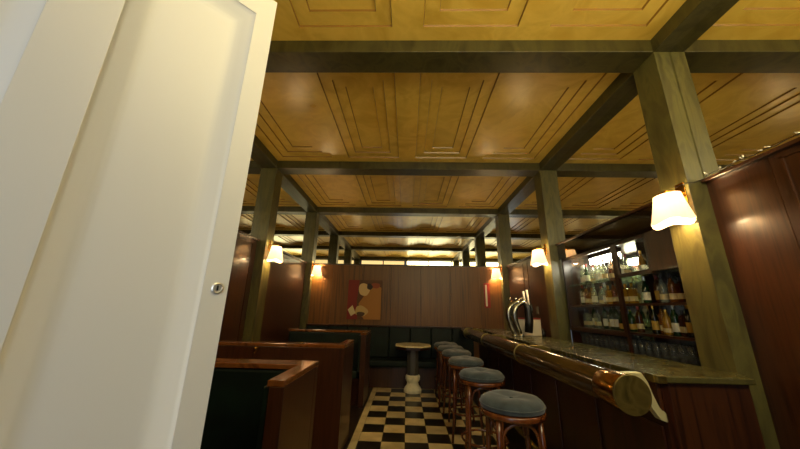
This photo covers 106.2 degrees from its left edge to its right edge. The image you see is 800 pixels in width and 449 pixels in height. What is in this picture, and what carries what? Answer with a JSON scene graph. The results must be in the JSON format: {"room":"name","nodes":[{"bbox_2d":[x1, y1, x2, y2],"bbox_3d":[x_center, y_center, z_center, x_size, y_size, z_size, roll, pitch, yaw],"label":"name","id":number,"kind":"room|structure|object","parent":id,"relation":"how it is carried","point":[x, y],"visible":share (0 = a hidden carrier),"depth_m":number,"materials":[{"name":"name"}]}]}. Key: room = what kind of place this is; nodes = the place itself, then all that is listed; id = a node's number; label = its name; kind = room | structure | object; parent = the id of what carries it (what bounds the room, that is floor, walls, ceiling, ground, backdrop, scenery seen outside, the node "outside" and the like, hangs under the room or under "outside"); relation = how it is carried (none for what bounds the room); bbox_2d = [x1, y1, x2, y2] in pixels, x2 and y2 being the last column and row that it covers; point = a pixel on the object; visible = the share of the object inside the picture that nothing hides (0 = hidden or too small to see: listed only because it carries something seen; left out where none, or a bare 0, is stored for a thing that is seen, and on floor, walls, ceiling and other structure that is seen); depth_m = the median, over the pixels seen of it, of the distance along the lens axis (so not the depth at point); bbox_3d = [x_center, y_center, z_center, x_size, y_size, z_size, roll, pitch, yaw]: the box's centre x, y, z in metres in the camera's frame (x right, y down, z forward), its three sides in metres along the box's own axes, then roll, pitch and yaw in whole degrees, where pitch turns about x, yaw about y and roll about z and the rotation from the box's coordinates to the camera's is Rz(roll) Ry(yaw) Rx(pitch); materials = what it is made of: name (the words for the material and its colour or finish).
{"room":"bar","nodes":[
{"label":"bar","id":0,"kind":"room"},
{"bbox_2d":[219,232,305,341],"bbox_3d":[-2.042,0.414,3.161,0.068,3.547,6.292,1,-16,1],"label":"wall","id":1,"kind":"structure","parent":0,"point":[284,294],"depth_m":4.56,"materials":[{"name":"brown wood"}]},
{"bbox_2d":[238,229,259,240],"bbox_3d":[-2.015,-0.034,3.287,0.090,0.022,1.874,1,-16,1],"label":"trim","id":2,"kind":"structure","parent":1,"relation":"attached to","point":[239,231],"depth_m":3.88,"materials":[{"name":"brown wood"}]},
{"bbox_2d":[238,151,268,238],"bbox_3d":[-1.999,-0.574,3.440,0.020,1.099,1.864,1,-16,1],"label":"wall mirror","id":3,"kind":"object","parent":1,"relation":"attached to","point":[253,200],"visible":0.21,"depth_m":4.07,"materials":[{"name":"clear mirror"}]},
{"bbox_2d":[242,168,282,340],"bbox_3d":[-1.945,0.796,4.140,0.149,3.350,0.223,1,-16,1],"label":"trim","id":4,"kind":"structure","parent":1,"relation":"attached to","point":[258,288],"depth_m":4.15,"materials":[{"name":"green wood"}]},
{"bbox_2d":[267,240,282,262],"bbox_3d":[-1.752,0.376,4.253,0.225,0.302,0.270,10,-18,-29],"label":"wall lamp","id":5,"kind":"object","parent":1,"relation":"attached to","point":[275,254],"visible":1,"depth_m":4.19,"materials":[{"name":"fabric"}]},
{"bbox_2d":[252,135,317,212],"bbox_3d":[-1.942,-1.168,3.608,0.169,0.137,6.292,1,-16,1],"label":"trim","id":6,"kind":"structure","parent":1,"relation":"attached to","point":[258,147],"depth_m":4.85,"materials":[{"name":"green wood"}]},
{"bbox_2d":[273,182,310,261],"bbox_3d":[-1.956,-0.001,5.457,0.020,1.099,1.865,1,-16,1],"label":"wall mirror","id":7,"kind":"object","parent":1,"relation":"attached to","point":[293,220],"visible":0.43,"depth_m":5.43,"materials":[{"name":"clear mirror"}]},
{"bbox_2d":[282,250,307,263],"bbox_3d":[-1.972,0.539,5.304,0.090,0.022,1.875,1,-16,1],"label":"trim","id":8,"kind":"structure","parent":1,"relation":"attached to","point":[284,252],"depth_m":5.43,"materials":[{"name":"brown wood"}]},
{"bbox_2d":[299,212,317,328],"bbox_3d":[-1.903,1.357,6.114,0.149,3.350,0.132,1,-16,1],"label":"trim","id":9,"kind":"structure","parent":1,"relation":"attached to","point":[314,215],"depth_m":6.16,"materials":[{"name":"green wood"}]},
{"bbox_2d":[308,213,503,358],"bbox_3d":[0.118,1.313,6.170,4.225,3.547,0.064,1,-16,1],"label":"wall","id":10,"kind":"structure","parent":0,"point":[411,295],"depth_m":6.09,"materials":[{"name":"brown wood"}]},
{"bbox_2d":[311,261,321,275],"bbox_3d":[-1.710,0.914,6.205,0.225,0.302,0.270,10,-18,-29],"label":"wall lamp","id":11,"kind":"object","parent":10,"relation":"attached to","point":[317,269],"visible":1,"depth_m":6.12,"materials":[{"name":"fabric"}]},
{"bbox_2d":[314,214,407,264],"bbox_3d":[-0.821,0.304,6.448,1.969,1.099,0.020,1,-16,1],"label":"wall mirror","id":12,"kind":"object","parent":10,"relation":"attached to","point":[340,238],"visible":1,"depth_m":6.43,"materials":[{"name":"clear mirror"}]},
{"bbox_2d":[346,280,382,319],"bbox_3d":[-0.712,1.515,6.072,0.690,0.770,0.034,1,-16,1],"label":"painting","id":13,"kind":"object","parent":10,"relation":"attached to","point":[364,301],"visible":1,"depth_m":6.06,"materials":[{"name":"orange paint"}]},
{"bbox_2d":[313,263,499,267],"bbox_3d":[0.127,0.859,6.275,3.887,0.022,0.090,1,-16,1],"label":"trim","id":14,"kind":"structure","parent":10,"relation":"attached to","point":[313,263],"depth_m":6.23,"materials":[{"name":"brown wood"}]},
{"bbox_2d":[317,207,497,215],"bbox_3d":[0.150,-0.289,6.553,3.885,0.137,0.162,1,-16,1],"label":"trim","id":15,"kind":"structure","parent":10,"relation":"attached to","point":[321,210],"depth_m":6.48,"materials":[{"name":"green wood"}]},
{"bbox_2d":[407,215,499,265],"bbox_3d":[1.123,0.331,6.398,1.915,1.099,0.020,1,-16,1],"label":"wall mirror","id":16,"kind":"object","parent":10,"relation":"attached to","point":[450,240],"visible":1,"depth_m":6.38,"materials":[{"name":"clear mirror"}]},
{"bbox_2d":[483,283,490,307],"bbox_3d":[1.754,1.431,6.049,0.120,0.480,0.024,1,-16,1],"label":"framed notice","id":17,"kind":"object","parent":10,"relation":"attached to","point":[487,302],"visible":1,"depth_m":6.04,"materials":[{"name":"red"}]},
{"bbox_2d":[491,265,501,278],"bbox_3d":[1.955,0.965,6.112,0.238,0.302,0.256,-13,-21,42],"label":"wall lamp","id":18,"kind":"object","parent":10,"relation":"attached to","point":[496,273],"visible":1,"depth_m":6.04,"materials":[{"name":"fabric"}]},
{"bbox_2d":[344,387,532,448],"bbox_3d":[0.304,1.981,1.904,4.933,0.060,7.957,1,-16,1],"label":"floor","id":19,"kind":"structure","parent":0,"point":[389,418],"depth_m":3.69,"materials":[{"name":"multicoloured tile"}]},
{"bbox_2d":[0,0,276,448],"bbox_3d":[-0.687,0.314,0.351,0.045,2.240,0.800,-13,-21,42],"label":"door","id":20,"kind":"structure","parent":19,"relation":"on","point":[127,127],"depth_m":0.58,"materials":[{"name":"white paint"}]},
{"bbox_2d":[200,358,318,448],"bbox_3d":[-1.255,1.329,1.661,1.360,1.000,0.600,1,-16,1],"label":"bench","id":21,"kind":"object","parent":19,"relation":"on","point":[253,403],"visible":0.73,"depth_m":1.84,"materials":[{"name":"brown wood"}]},
{"bbox_2d":[216,340,353,448],"bbox_3d":[-1.236,1.743,3.122,1.360,1.000,0.614,1,-16,1],"label":"bench","id":22,"kind":"object","parent":19,"relation":"on","point":[334,377],"visible":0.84,"depth_m":2.97,"materials":[{"name":"brown wood"}]},
{"bbox_2d":[288,329,370,407],"bbox_3d":[-1.191,2.196,4.715,1.360,1.000,0.620,1,-16,1],"label":"bench","id":23,"kind":"object","parent":19,"relation":"on","point":[362,338],"visible":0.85,"depth_m":4.87,"materials":[{"name":"brown wood"}]},
{"bbox_2d":[306,324,476,389],"bbox_3d":[-0.223,2.441,5.587,3.262,1.045,0.437,1,-16,1],"label":"bench","id":24,"kind":"object","parent":19,"relation":"on","point":[390,372],"visible":0.47,"depth_m":5.74,"materials":[{"name":"green leather"}]},
{"bbox_2d":[395,342,430,393],"bbox_3d":[0.224,2.503,5.253,0.619,0.759,0.619,1,-16,1],"label":"pedestal table","id":25,"kind":"object","parent":19,"relation":"on","point":[412,377],"visible":1,"depth_m":5.15,"materials":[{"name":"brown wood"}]},
{"bbox_2d":[434,341,458,399],"bbox_3d":[0.774,2.409,5.018,0.409,0.831,0.409,1,-16,0],"label":"bar stool","id":26,"kind":"object","parent":19,"relation":"on","point":[437,377],"visible":0.45,"depth_m":5.00,"materials":[{"name":"brown wood"}]},
{"bbox_2d":[434,341,457,346],"bbox_3d":[0.782,2.047,5.121,0.400,0.078,0.400,1,-16,0],"label":"cushion","id":27,"kind":"object","parent":26,"relation":"on","point":[436,344],"depth_m":5.03,"materials":[{"name":"grey fabric"}]},
{"bbox_2d":[437,345,463,409],"bbox_3d":[0.774,2.278,4.556,0.409,0.831,0.409,-3,-16,16],"label":"bar stool","id":28,"kind":"object","parent":19,"relation":"on","point":[440,348],"visible":0.48,"depth_m":4.52,"materials":[{"name":"brown wood"}]},
{"bbox_2d":[438,345,462,350],"bbox_3d":[0.782,1.916,4.659,0.400,0.078,0.400,-3,-16,16],"label":"cushion","id":29,"kind":"object","parent":28,"relation":"on","point":[442,347],"depth_m":4.55,"materials":[{"name":"grey fabric"}]},
{"bbox_2d":[442,348,474,421],"bbox_3d":[0.774,2.136,4.056,0.409,0.831,0.409,2,-16,-4],"label":"bar stool","id":30,"kind":"object","parent":19,"relation":"on","point":[448,353],"visible":0.69,"depth_m":4.03,"materials":[{"name":"brown wood"}]},
{"bbox_2d":[442,348,470,356],"bbox_3d":[0.781,1.774,4.158,0.400,0.078,0.400,2,-16,-4],"label":"cushion","id":31,"kind":"object","parent":30,"relation":"on","point":[448,352],"depth_m":4.03,"materials":[{"name":"grey fabric"}]},
{"bbox_2d":[448,356,484,445],"bbox_3d":[0.759,1.950,3.402,0.409,0.831,0.409,-3,-16,13],"label":"bar stool","id":32,"kind":"object","parent":19,"relation":"on","point":[456,363],"visible":0.82,"depth_m":3.34,"materials":[{"name":"brown wood"}]},
{"bbox_2d":[449,356,482,366],"bbox_3d":[0.767,1.588,3.504,0.400,0.078,0.400,-3,-16,13],"label":"cushion","id":33,"kind":"object","parent":32,"relation":"on","point":[455,361],"depth_m":3.37,"materials":[{"name":"grey fabric"}]},
{"bbox_2d":[459,367,508,448],"bbox_3d":[0.744,1.742,2.671,0.409,0.831,0.409,-1,-16,7],"label":"bar stool","id":34,"kind":"object","parent":19,"relation":"on","point":[483,378],"visible":0.87,"depth_m":2.62,"materials":[{"name":"blue fabric"}]},
{"bbox_2d":[460,367,503,382],"bbox_3d":[0.751,1.380,2.773,0.400,0.078,0.400,-1,-16,7],"label":"cushion","id":35,"kind":"object","parent":34,"relation":"on","point":[474,374],"depth_m":2.65,"materials":[{"name":"grey fabric"}]},
{"bbox_2d":[479,389,546,448],"bbox_3d":[0.716,1.509,1.849,0.409,0.831,0.409,1,-16,1],"label":"bar stool","id":36,"kind":"object","parent":19,"relation":"on","point":[516,408],"visible":1,"depth_m":1.81,"materials":[{"name":"blue fabric"}]},
{"bbox_2d":[480,389,544,416],"bbox_3d":[0.724,1.147,1.952,0.400,0.078,0.400,1,-16,1],"label":"cushion","id":37,"kind":"object","parent":36,"relation":"on","point":[500,402],"depth_m":1.83,"materials":[{"name":"grey fabric"}]},
{"bbox_2d":[476,328,765,448],"bbox_3d":[1.612,1.905,3.549,0.755,1.038,4.341,1,-16,1],"label":"bar counter","id":38,"kind":"object","parent":19,"relation":"on","point":[705,408],"depth_m":1.85,"materials":[{"name":"brown wood"}]},
{"bbox_2d":[505,290,533,336],"bbox_3d":[1.649,1.217,4.152,0.379,0.621,0.110,1,-16,1],"label":"tap tower","id":39,"kind":"object","parent":38,"relation":"on","point":[515,305],"visible":0.98,"depth_m":4.11,"materials":[{"name":"silver metal"}]},
{"bbox_2d":[516,318,541,335],"bbox_3d":[1.834,1.458,4.288,0.316,0.237,0.126,1,-16,1],"label":"box","id":40,"kind":"object","parent":38,"relation":"on","point":[537,331],"visible":0.53,"depth_m":4.23,"materials":[{"name":"beige cardboard"}]},
{"bbox_2d":[459,327,668,421],"bbox_3d":[1.270,1.472,3.579,0.379,0.260,4.450,1,-16,1],"label":"rail","id":41,"kind":"object","parent":38,"relation":"attached to","point":[629,392],"visible":0.98,"depth_m":1.72,"materials":[{"name":"metal"}]},
{"bbox_2d":[476,328,755,384],"bbox_3d":[1.712,1.426,3.685,0.575,0.033,4.337,1,-16,1],"label":"countertop","id":42,"kind":"structure","parent":38,"relation":"on","point":[675,372],"depth_m":2.06,"materials":[{"name":"stone"}]},
{"bbox_2d":[255,0,685,208],"bbox_3d":[0.086,-1.281,3.493,4.325,0.140,6.692,1,-16,1],"label":"ceiling","id":43,"kind":"structure","parent":0,"point":[353,117],"depth_m":3.21,"materials":[{"name":"wood"}]},
{"bbox_2d":[508,144,799,448],"bbox_3d":[2.146,0.471,3.055,0.068,3.547,6.292,1,-16,1],"label":"wall","id":44,"kind":"structure","parent":0,"point":[756,206],"depth_m":1.70,"materials":[{"name":"brown wood"}]},
{"bbox_2d":[277,161,539,176],"bbox_3d":[0.107,-0.854,4.564,3.885,0.137,0.223,1,-16,1],"label":"trim","id":45,"kind":"structure","parent":44,"relation":"attached to","point":[285,167],"depth_m":4.48,"materials":[{"name":"green wood"}]},
{"bbox_2d":[265,40,652,72],"bbox_3d":[0.064,-1.427,2.548,3.885,0.137,0.223,1,-16,1],"label":"ceiling beam","id":46,"kind":"structure","parent":44,"relation":"attached to","point":[377,56],"depth_m":2.46,"materials":[{"name":"green wood"}]},
{"bbox_2d":[496,214,511,329],"bbox_3d":[2.131,1.412,6.011,0.149,3.350,0.132,1,-16,1],"label":"trim","id":47,"kind":"structure","parent":44,"relation":"attached to","point":[505,288],"depth_m":6.11,"materials":[{"name":"green wood"}]},
{"bbox_2d":[506,255,531,266],"bbox_3d":[2.181,0.597,5.199,0.090,0.022,1.875,1,-16,1],"label":"trim","id":48,"kind":"structure","parent":44,"relation":"attached to","point":[525,258],"depth_m":5.41,"materials":[{"name":"brown wood"}]},
{"bbox_2d":[504,184,541,264],"bbox_3d":[2.188,0.056,5.352,0.020,1.099,1.865,1,-16,1],"label":"wall mirror","id":49,"kind":"object","parent":44,"relation":"attached to","point":[521,221],"visible":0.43,"depth_m":5.33,"materials":[{"name":"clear mirror"}]},
{"bbox_2d":[530,244,547,266],"bbox_3d":[1.913,0.417,4.163,0.238,0.302,0.256,-13,-21,42],"label":"wall lamp","id":50,"kind":"object","parent":44,"relation":"attached to","point":[538,258],"visible":1,"depth_m":4.10,"materials":[{"name":"glass"}]},
{"bbox_2d":[534,170,571,341],"bbox_3d":[2.089,0.851,4.037,0.149,3.350,0.223,1,-16,1],"label":"trim","id":51,"kind":"structure","parent":44,"relation":"attached to","point":[554,277],"depth_m":4.05,"materials":[{"name":"green painted wood"}]},
{"bbox_2d":[555,201,652,245],"bbox_3d":[2.138,0.023,3.182,0.090,0.022,1.875,1,-16,1],"label":"trim","id":52,"kind":"structure","parent":44,"relation":"attached to","point":[650,203],"depth_m":2.99,"materials":[{"name":"brown wood"}]},
{"bbox_2d":[548,85,660,242],"bbox_3d":[2.144,-0.517,3.335,0.020,1.099,1.864,1,-16,1],"label":"wall mirror","id":53,"kind":"object","parent":44,"relation":"attached to","point":[609,173],"visible":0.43,"depth_m":3.10,"materials":[{"name":"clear mirror"}]},
{"bbox_2d":[498,0,720,213],"bbox_3d":[2.113,-1.112,3.506,0.169,0.137,6.292,1,-16,1],"label":"trim","id":54,"kind":"structure","parent":44,"relation":"attached to","point":[691,12],"depth_m":2.84,"materials":[{"name":"green painted wood"}]},
{"bbox_2d":[557,205,700,365],"bbox_3d":[2.357,0.713,2.981,0.520,1.450,1.866,1,-16,1],"label":"upper cabinet","id":55,"kind":"object","parent":44,"relation":"attached to","point":[632,233],"visible":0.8,"depth_m":3.02,"materials":[{"name":"brown wood"}]},
{"bbox_2d":[580,287,584,304],"bbox_3d":[2.313,0.896,3.792,0.060,0.239,0.060,-2,-16,10],"label":"bottle","id":56,"kind":"object","parent":55,"relation":"on","point":[582,290],"visible":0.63,"depth_m":3.77,"materials":[{"name":"clear glass"}]},
{"bbox_2d":[584,264,590,283],"bbox_3d":[2.299,0.608,3.694,0.060,0.239,0.060,1,-16,1],"label":"bottle","id":57,"kind":"object","parent":55,"relation":"on","point":[586,271],"visible":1,"depth_m":3.67,"materials":[{"name":"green glass"}]},
{"bbox_2d":[584,286,590,304],"bbox_3d":[2.305,0.872,3.707,0.060,0.239,0.060,2,-16,-1],"label":"bottle","id":58,"kind":"object","parent":55,"relation":"on","point":[586,292],"visible":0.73,"depth_m":3.68,"materials":[{"name":"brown glass"}]},
{"bbox_2d":[586,310,592,324],"bbox_3d":[2.290,1.140,3.636,0.049,0.203,0.049,3,-16,-7],"label":"bottle","id":59,"kind":"object","parent":55,"relation":"on","point":[587,322],"visible":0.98,"depth_m":3.61,"materials":[{"name":"clear glass"}]},
{"bbox_2d":[589,288,596,304],"bbox_3d":[2.327,0.868,3.625,0.049,0.203,0.049,1,-16,1],"label":"bottle","id":60,"kind":"object","parent":55,"relation":"on","point":[592,292],"visible":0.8,"depth_m":3.61,"materials":[{"name":"clear glass"}]},
{"bbox_2d":[590,266,597,281],"bbox_3d":[2.326,0.603,3.614,0.076,0.206,0.076,1,-16,1],"label":"bottle","id":61,"kind":"object","parent":55,"relation":"on","point":[592,279],"visible":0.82,"depth_m":3.60,"materials":[{"name":"clear glass"}]},
{"bbox_2d":[591,285,598,302],"bbox_3d":[2.295,0.826,3.547,0.060,0.239,0.060,0,-16,4],"label":"bottle","id":62,"kind":"object","parent":55,"relation":"on","point":[594,298],"visible":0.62,"depth_m":3.52,"materials":[{"name":"clear glass"}]},
{"bbox_2d":[592,307,598,327],"bbox_3d":[2.306,1.096,3.555,0.056,0.245,0.056,1,-16,1],"label":"bottle","id":63,"kind":"object","parent":55,"relation":"on","point":[594,315],"visible":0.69,"depth_m":3.54,"materials":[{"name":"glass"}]},
{"bbox_2d":[594,262,601,281],"bbox_3d":[2.322,0.564,3.538,0.060,0.239,0.060,0,-16,5],"label":"bottle","id":64,"kind":"object","parent":55,"relation":"on","point":[596,275],"visible":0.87,"depth_m":3.51,"materials":[{"name":"clear glass"}]},
{"bbox_2d":[595,310,601,325],"bbox_3d":[2.288,1.096,3.479,0.049,0.203,0.049,0,-16,3],"label":"bottle","id":65,"kind":"object","parent":55,"relation":"on","point":[596,311],"visible":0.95,"depth_m":3.45,"materials":[{"name":"clear glass"}]},
{"bbox_2d":[598,261,604,279],"bbox_3d":[2.319,0.543,3.462,0.060,0.239,0.060,-3,-16,14],"label":"bottle","id":66,"kind":"object","parent":55,"relation":"on","point":[600,274],"visible":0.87,"depth_m":3.44,"materials":[{"name":"clear glass"}]},
{"bbox_2d":[601,259,607,278],"bbox_3d":[2.295,0.515,3.377,0.056,0.245,0.056,1,-16,1],"label":"bottle","id":67,"kind":"object","parent":55,"relation":"on","point":[605,275],"visible":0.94,"depth_m":3.35,"materials":[{"name":"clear glass"}]},
{"bbox_2d":[588,247,621,264],"bbox_3d":[2.364,0.373,3.483,0.080,0.119,0.480,1,-16,1],"label":"lamp","id":68,"kind":"object","parent":55,"relation":"attached to","point":[605,254],"visible":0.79,"depth_m":3.47,"materials":[{"name":"black paint"}]},
{"bbox_2d":[602,307,609,328],"bbox_3d":[2.324,1.052,3.399,0.056,0.245,0.056,4,-16,-11],"label":"bottle","id":69,"kind":"object","parent":55,"relation":"on","point":[604,313],"visible":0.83,"depth_m":3.38,"materials":[{"name":"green glass"}]},
{"bbox_2d":[605,286,612,303],"bbox_3d":[2.301,0.777,3.308,0.049,0.203,0.049,-1,-16,6],"label":"bottle","id":70,"kind":"object","parent":55,"relation":"on","point":[608,294],"visible":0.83,"depth_m":3.29,"materials":[{"name":"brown glass"}]},
{"bbox_2d":[608,259,614,280],"bbox_3d":[2.322,0.495,3.293,0.060,0.239,0.060,1,-16,1],"label":"bottle","id":71,"kind":"object","parent":55,"relation":"on","point":[610,266],"visible":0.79,"depth_m":3.27,"materials":[{"name":"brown glass"}]},
{"bbox_2d":[609,306,615,329],"bbox_3d":[2.287,1.006,3.237,0.056,0.245,0.056,-2,-16,12],"label":"bottle","id":72,"kind":"object","parent":55,"relation":"on","point":[611,317],"visible":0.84,"depth_m":3.22,"materials":[{"name":"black glass"}]},
{"bbox_2d":[611,282,618,303],"bbox_3d":[2.305,0.736,3.228,0.060,0.239,0.060,4,-16,-10],"label":"bottle","id":73,"kind":"object","parent":55,"relation":"on","point":[613,289],"visible":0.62,"depth_m":3.20,"materials":[{"name":"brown glass"}]},
{"bbox_2d":[613,306,619,329],"bbox_3d":[2.278,0.982,3.155,0.056,0.245,0.056,4,-16,-9],"label":"bottle","id":74,"kind":"object","parent":55,"relation":"on","point":[615,314],"visible":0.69,"depth_m":3.14,"materials":[{"name":"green glass"}]},
{"bbox_2d":[618,310,623,330],"bbox_3d":[2.275,0.978,3.069,0.076,0.206,0.076,1,-16,1],"label":"bottle","id":75,"kind":"object","parent":55,"relation":"on","point":[620,316],"visible":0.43,"depth_m":3.05,"materials":[{"name":"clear glass"}]},
{"bbox_2d":[571,271,680,286],"bbox_3d":[2.374,0.555,3.025,0.405,0.020,1.804,1,-16,1],"label":"shelf","id":76,"kind":"object","parent":55,"relation":"attached to","point":[637,281],"depth_m":3.02,"materials":[{"name":"brown wood"}]},
{"bbox_2d":[623,284,629,303],"bbox_3d":[2.311,0.708,3.064,0.049,0.203,0.049,6,-16,-15],"label":"bottle","id":77,"kind":"object","parent":55,"relation":"on","point":[625,289],"visible":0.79,"depth_m":3.04,"materials":[{"name":"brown glass"}]},
{"bbox_2d":[623,254,630,272],"bbox_3d":[2.304,0.424,3.055,0.056,0.245,0.056,-1,-16,8],"label":"bottle","id":78,"kind":"object","parent":55,"relation":"on","point":[624,255],"visible":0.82,"depth_m":3.04,"materials":[{"name":"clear glass"}]},
{"bbox_2d":[628,310,637,331],"bbox_3d":[2.304,0.956,2.990,0.076,0.206,0.076,-1,-16,7],"label":"bottle","id":79,"kind":"object","parent":55,"relation":"on","point":[632,321],"visible":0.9,"depth_m":2.96,"materials":[{"name":"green glass"}]},
{"bbox_2d":[628,283,638,302],"bbox_3d":[2.313,0.686,2.985,0.049,0.203,0.049,4,-16,-11],"label":"bottle","id":80,"kind":"object","parent":55,"relation":"on","point":[633,298],"visible":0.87,"depth_m":2.97,"materials":[{"name":"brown glass"}]},
{"bbox_2d":[576,327,695,341],"bbox_3d":[2.364,1.045,2.886,0.405,0.020,1.804,1,-16,1],"label":"shelf","id":81,"kind":"object","parent":55,"relation":"attached to","point":[649,332],"depth_m":2.66,"materials":[{"name":"brown wood"}]},
{"bbox_2d":[635,306,645,331],"bbox_3d":[2.320,0.916,2.911,0.060,0.239,0.060,1,-16,1],"label":"bottle","id":82,"kind":"object","parent":55,"relation":"on","point":[639,318],"visible":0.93,"depth_m":2.89,"materials":[{"name":"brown glass"}]},
{"bbox_2d":[638,250,647,275],"bbox_3d":[2.289,0.365,2.839,0.060,0.239,0.060,1,-16,1],"label":"bottle","id":83,"kind":"object","parent":55,"relation":"on","point":[641,260],"visible":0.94,"depth_m":2.82,"materials":[{"name":"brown glass"}]},
{"bbox_2d":[641,278,651,302],"bbox_3d":[2.276,0.609,2.782,0.060,0.239,0.060,1,-16,1],"label":"bottle","id":84,"kind":"object","parent":55,"relation":"on","point":[646,294],"visible":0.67,"depth_m":2.76,"materials":[{"name":"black glass"}]},
{"bbox_2d":[611,305,683,306],"bbox_3d":[2.369,0.795,2.957,0.405,0.020,1.804,1,-16,1],"label":"shelf","id":85,"kind":"object","parent":55,"relation":"attached to","point":[611,305],"depth_m":2.77,"materials":[{"name":"brown wood"}]},
{"bbox_2d":[597,249,699,359],"bbox_3d":[2.579,0.721,2.974,0.010,1.058,1.804,1,-16,1],"label":"mirror","id":86,"kind":"object","parent":55,"relation":"attached to","point":[631,254],"depth_m":3.26,"materials":[{"name":"grey mirror"}]},
{"bbox_2d":[650,306,660,333],"bbox_3d":[2.298,0.857,2.711,0.056,0.245,0.056,1,-16,1],"label":"bottle","id":87,"kind":"object","parent":55,"relation":"on","point":[653,315],"visible":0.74,"depth_m":2.69,"materials":[{"name":"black glass"}]},
{"bbox_2d":[653,277,663,302],"bbox_3d":[2.319,0.584,2.701,0.056,0.245,0.056,1,-16,1],"label":"bottle","id":88,"kind":"object","parent":55,"relation":"on","point":[656,285],"visible":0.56,"depth_m":2.68,"materials":[{"name":"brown glass"}]},
{"bbox_2d":[658,306,664,334],"bbox_3d":[2.309,0.839,2.639,0.060,0.239,0.060,6,-16,-15],"label":"bottle","id":89,"kind":"object","parent":55,"relation":"on","point":[660,315],"visible":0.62,"depth_m":2.63,"materials":[{"name":"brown glass"}]},
{"bbox_2d":[658,276,669,299],"bbox_3d":[2.289,0.562,2.616,0.060,0.239,0.060,1,-16,1],"label":"bottle","id":90,"kind":"object","parent":55,"relation":"on","point":[662,296],"visible":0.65,"depth_m":2.59,"materials":[{"name":"clear glass"}]},
{"bbox_2d":[662,310,673,334],"bbox_3d":[2.280,0.834,2.561,0.076,0.206,0.076,1,-16,1],"label":"bottle","id":91,"kind":"object","parent":55,"relation":"on","point":[666,322],"visible":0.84,"depth_m":2.54,"materials":[{"name":"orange glass"}]},
{"bbox_2d":[667,275,678,301],"bbox_3d":[2.292,0.537,2.530,0.060,0.239,0.060,0,-16,5],"label":"bottle","id":92,"kind":"object","parent":55,"relation":"on","point":[672,292],"visible":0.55,"depth_m":2.51,"materials":[{"name":"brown glass"}]},
{"bbox_2d":[670,306,680,335],"bbox_3d":[2.280,0.796,2.488,0.060,0.239,0.060,-1,-16,9],"label":"bottle","id":93,"kind":"object","parent":55,"relation":"on","point":[673,316],"visible":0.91,"depth_m":2.47,"materials":[{"name":"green glass"}]},
{"bbox_2d":[675,277,685,301],"bbox_3d":[2.288,0.530,2.439,0.049,0.203,0.049,1,-16,1],"label":"bottle","id":94,"kind":"object","parent":55,"relation":"on","point":[679,287],"visible":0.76,"depth_m":2.43,"materials":[{"name":"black glass"}]},
{"bbox_2d":[678,310,688,336],"bbox_3d":[2.287,0.794,2.417,0.049,0.203,0.049,-2,-16,11],"label":"bottle","id":95,"kind":"object","parent":55,"relation":"on","point":[681,320],"visible":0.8,"depth_m":2.41,"materials":[{"name":"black glass"}]},
{"bbox_2d":[684,305,694,337],"bbox_3d":[2.267,0.754,2.351,0.056,0.245,0.056,1,-16,0],"label":"bottle","id":96,"kind":"object","parent":55,"relation":"on","point":[686,313],"visible":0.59,"depth_m":2.34,"materials":[{"name":"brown glass"}]},
{"bbox_2d":[651,182,695,229],"bbox_3d":[1.869,-0.144,2.091,0.238,0.302,0.256,-13,-21,42],"label":"wall lamp","id":97,"kind":"object","parent":44,"relation":"attached to","point":[670,207],"visible":1,"depth_m":2.04,"materials":[{"name":"fabric"}]},
{"bbox_2d":[633,52,779,448],"bbox_3d":[2.046,0.278,2.021,0.149,3.350,0.223,1,-16,1],"label":"column","id":98,"kind":"structure","parent":44,"relation":"attached to","point":[723,343],"depth_m":2.01,"materials":[{"name":"green painted wood"}]},
{"bbox_2d":[670,0,799,177],"bbox_3d":[2.101,-1.090,1.319,0.020,1.099,1.862,1,-16,1],"label":"wall mirror","id":99,"kind":"object","parent":44,"relation":"attached to","point":[737,71],"visible":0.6,"depth_m":1.85,"materials":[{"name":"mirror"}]},
{"bbox_2d":[701,137,799,182],"bbox_3d":[2.094,-0.565,1.112,0.090,0.022,1.986,1,-16,1],"label":"trim","id":100,"kind":"structure","parent":44,"relation":"attached to","point":[794,142],"depth_m":1.75,"materials":[{"name":"brown wood"}]},
{"bbox_2d":[674,132,799,187],"bbox_3d":[2.013,-0.495,1.425,0.114,0.066,1.548,1,-16,1],"label":"string lights","id":101,"kind":"object","parent":100,"relation":"on","point":[742,155],"visible":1,"depth_m":1.80,"materials":[{"name":"black paint"}]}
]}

